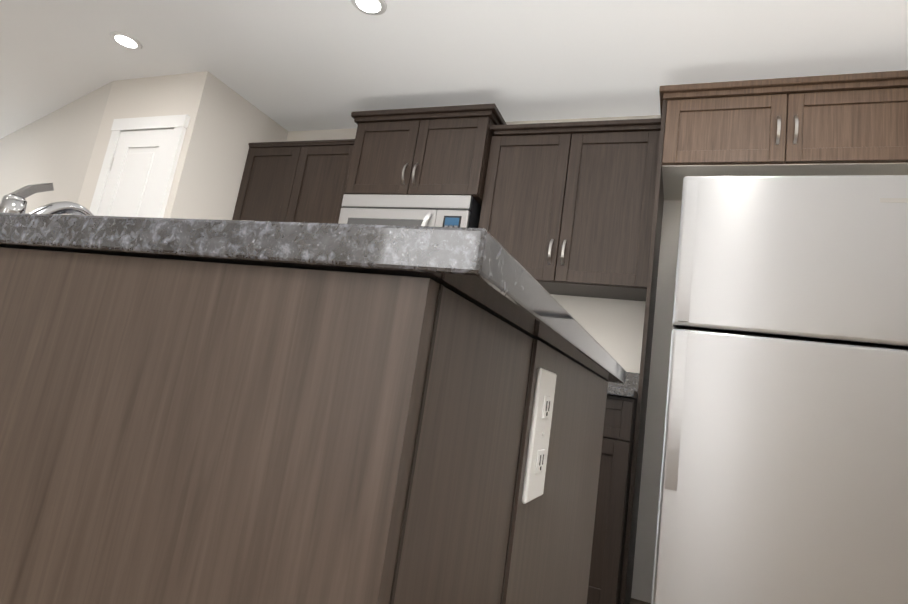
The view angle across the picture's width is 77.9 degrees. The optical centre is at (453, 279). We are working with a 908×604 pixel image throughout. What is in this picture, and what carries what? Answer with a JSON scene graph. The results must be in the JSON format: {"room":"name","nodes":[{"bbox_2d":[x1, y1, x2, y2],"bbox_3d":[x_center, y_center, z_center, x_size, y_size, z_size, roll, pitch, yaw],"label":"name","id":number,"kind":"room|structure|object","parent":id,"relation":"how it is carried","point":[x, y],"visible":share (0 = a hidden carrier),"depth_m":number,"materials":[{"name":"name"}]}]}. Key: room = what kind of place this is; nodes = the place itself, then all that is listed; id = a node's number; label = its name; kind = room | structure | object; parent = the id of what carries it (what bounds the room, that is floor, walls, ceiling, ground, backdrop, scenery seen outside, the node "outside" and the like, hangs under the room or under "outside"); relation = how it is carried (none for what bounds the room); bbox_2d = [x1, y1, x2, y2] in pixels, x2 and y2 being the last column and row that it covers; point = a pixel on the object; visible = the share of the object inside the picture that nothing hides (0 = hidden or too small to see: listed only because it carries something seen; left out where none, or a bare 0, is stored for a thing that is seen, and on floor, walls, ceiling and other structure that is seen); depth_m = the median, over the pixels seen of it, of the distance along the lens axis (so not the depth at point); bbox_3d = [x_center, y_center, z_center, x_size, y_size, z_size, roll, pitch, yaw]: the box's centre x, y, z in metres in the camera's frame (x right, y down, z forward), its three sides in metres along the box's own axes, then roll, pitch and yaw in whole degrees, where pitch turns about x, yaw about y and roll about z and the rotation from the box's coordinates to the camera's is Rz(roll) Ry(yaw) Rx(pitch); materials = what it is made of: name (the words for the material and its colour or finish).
{"room":"kitchen","nodes":[
{"label":"kitchen","id":0,"kind":"room"},
{"bbox_2d":[0,81,112,214],"bbox_3d":[-4.018,-0.105,4.767,4.120,2.450,0.120,0,-14,38],"label":"wall","id":1,"kind":"structure","parent":0,"point":[56,147],"depth_m":4.07,"materials":[{"name":"grey paint"}]},
{"bbox_2d":[78,71,287,219],"bbox_3d":[-1.882,0.014,3.701,0.830,2.450,0.890,4,-12,23],"label":"wall","id":2,"kind":"structure","parent":0,"point":[227,125],"depth_m":3.50,"materials":[{"name":"white paint"}]},
{"bbox_2d":[89,114,189,217],"bbox_3d":[-2.026,0.049,3.208,0.624,2.152,0.084,4,-12,23],"label":"pantry door","id":3,"kind":"structure","parent":2,"relation":"in","point":[138,169],"depth_m":3.37,"materials":[{"name":"white wood"}]},
{"bbox_2d":[0,0,907,138],"bbox_3d":[-1.560,-1.680,1.511,11.430,0.100,6.700,4,-12,23],"label":"ceiling","id":4,"kind":"structure","parent":0,"point":[298,65],"depth_m":2.85,"materials":[{"name":"white paint"}]},
{"bbox_2d":[110,31,142,49],"bbox_3d":[-1.851,-1.344,3.169,0.164,0.007,0.164,4,-12,23],"label":"recessed light","id":5,"kind":"object","parent":4,"relation":"in","point":[126,40],"visible":1,"depth_m":3.16,"materials":[{"name":"white plastic"}]},
{"bbox_2d":[351,0,386,14],"bbox_3d":[-0.385,-1.243,2.534,0.164,0.007,0.164,4,-12,23],"label":"recessed light","id":6,"kind":"object","parent":4,"relation":"in","point":[373,7],"visible":1,"depth_m":2.54,"materials":[{"name":"white plastic"}]},
{"bbox_2d":[286,115,681,602],"bbox_3d":[0.295,0.249,3.194,3.600,2.450,0.120,4,-12,23],"label":"wall","id":7,"kind":"structure","parent":0,"point":[613,328],"depth_m":2.86,"materials":[{"name":"white paint"}]},
{"bbox_2d":[232,139,354,222],"bbox_3d":[-0.968,-0.453,3.612,0.853,0.795,0.358,4,-12,23],"label":"upper cabinet","id":8,"kind":"object","parent":7,"relation":"attached to","point":[295,181],"visible":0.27,"depth_m":3.50,"materials":[{"name":"brown wood"}]},
{"bbox_2d":[344,103,506,205],"bbox_3d":[-0.158,-0.674,3.310,0.901,0.508,0.421,4,-12,23],"label":"upper cabinet","id":9,"kind":"object","parent":7,"relation":"attached to","point":[443,150],"visible":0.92,"depth_m":3.13,"materials":[{"name":"brown wood"}]},
{"bbox_2d":[338,194,480,227],"bbox_3d":[-0.243,-0.217,3.217,0.794,0.433,0.438,4,-12,23],"label":"over-the-range microwave","id":10,"kind":"object","parent":9,"relation":"attached to","point":[462,211],"visible":0.4,"depth_m":3.06,"materials":[{"name":"silver metal"}]},
{"bbox_2d":[478,118,660,300],"bbox_3d":[0.605,-0.360,2.957,0.876,0.835,0.361,4,-12,23],"label":"upper cabinet","id":11,"kind":"object","parent":7,"relation":"attached to","point":[567,208],"visible":0.9,"depth_m":2.81,"materials":[{"name":"brown wood"}]},
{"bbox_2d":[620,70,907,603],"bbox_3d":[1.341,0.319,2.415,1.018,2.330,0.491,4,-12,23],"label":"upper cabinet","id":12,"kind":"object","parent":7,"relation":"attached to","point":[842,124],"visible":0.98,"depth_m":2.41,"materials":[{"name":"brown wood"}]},
{"bbox_2d":[630,598,650,603],"bbox_3d":[-1.940,0.794,1.025,11.430,0.100,6.700,4,-12,23],"label":"floor","id":13,"kind":"structure","parent":0,"point":[634,601],"depth_m":2.56,"materials":[{"name":"brown wood"}]},
{"bbox_2d":[0,243,615,603],"bbox_3d":[-1.072,0.465,1.262,2.582,0.886,1.038,4,-12,23],"label":"kitchen island","id":14,"kind":"object","parent":13,"relation":"on","point":[202,411],"depth_m":0.44,"materials":[{"name":"brown wood"}]},
{"bbox_2d":[0,207,625,382],"bbox_3d":[-1.001,0.020,1.358,2.640,0.032,1.080,4,-12,23],"label":"island countertop","id":15,"kind":"structure","parent":14,"relation":"on","point":[473,254],"depth_m":0.44,"materials":[{"name":"grey stone"}]},
{"bbox_2d":[0,183,88,210],"bbox_3d":[-1.052,-0.115,1.473,0.072,0.258,0.290,4,-12,23],"label":"faucet","id":16,"kind":"object","parent":15,"relation":"on","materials":[{"name":"silver metal"}]},
{"bbox_2d":[521,367,556,503],"bbox_3d":[0.108,0.191,0.693,0.009,0.155,0.090,4,-12,23],"label":"outlet","id":17,"kind":"object","parent":14,"relation":"attached to","point":[544,380],"depth_m":0.67,"materials":[{"name":"white plastic"}]},
{"bbox_2d":[587,372,639,603],"bbox_3d":[0.336,0.869,2.589,0.927,1.030,0.648,4,-12,23],"label":"base cabinet","id":18,"kind":"object","parent":13,"relation":"on","point":[607,559],"visible":0.17,"depth_m":2.18,"materials":[{"name":"brown wood"}]},
{"bbox_2d":[651,175,907,603],"bbox_3d":[1.248,0.555,2.141,0.810,1.740,0.870,4,-12,23],"label":"refrigerator","id":19,"kind":"object","parent":13,"relation":"on","point":[784,473],"visible":1,"depth_m":1.83,"materials":[{"name":"grey metal"}]}
]}

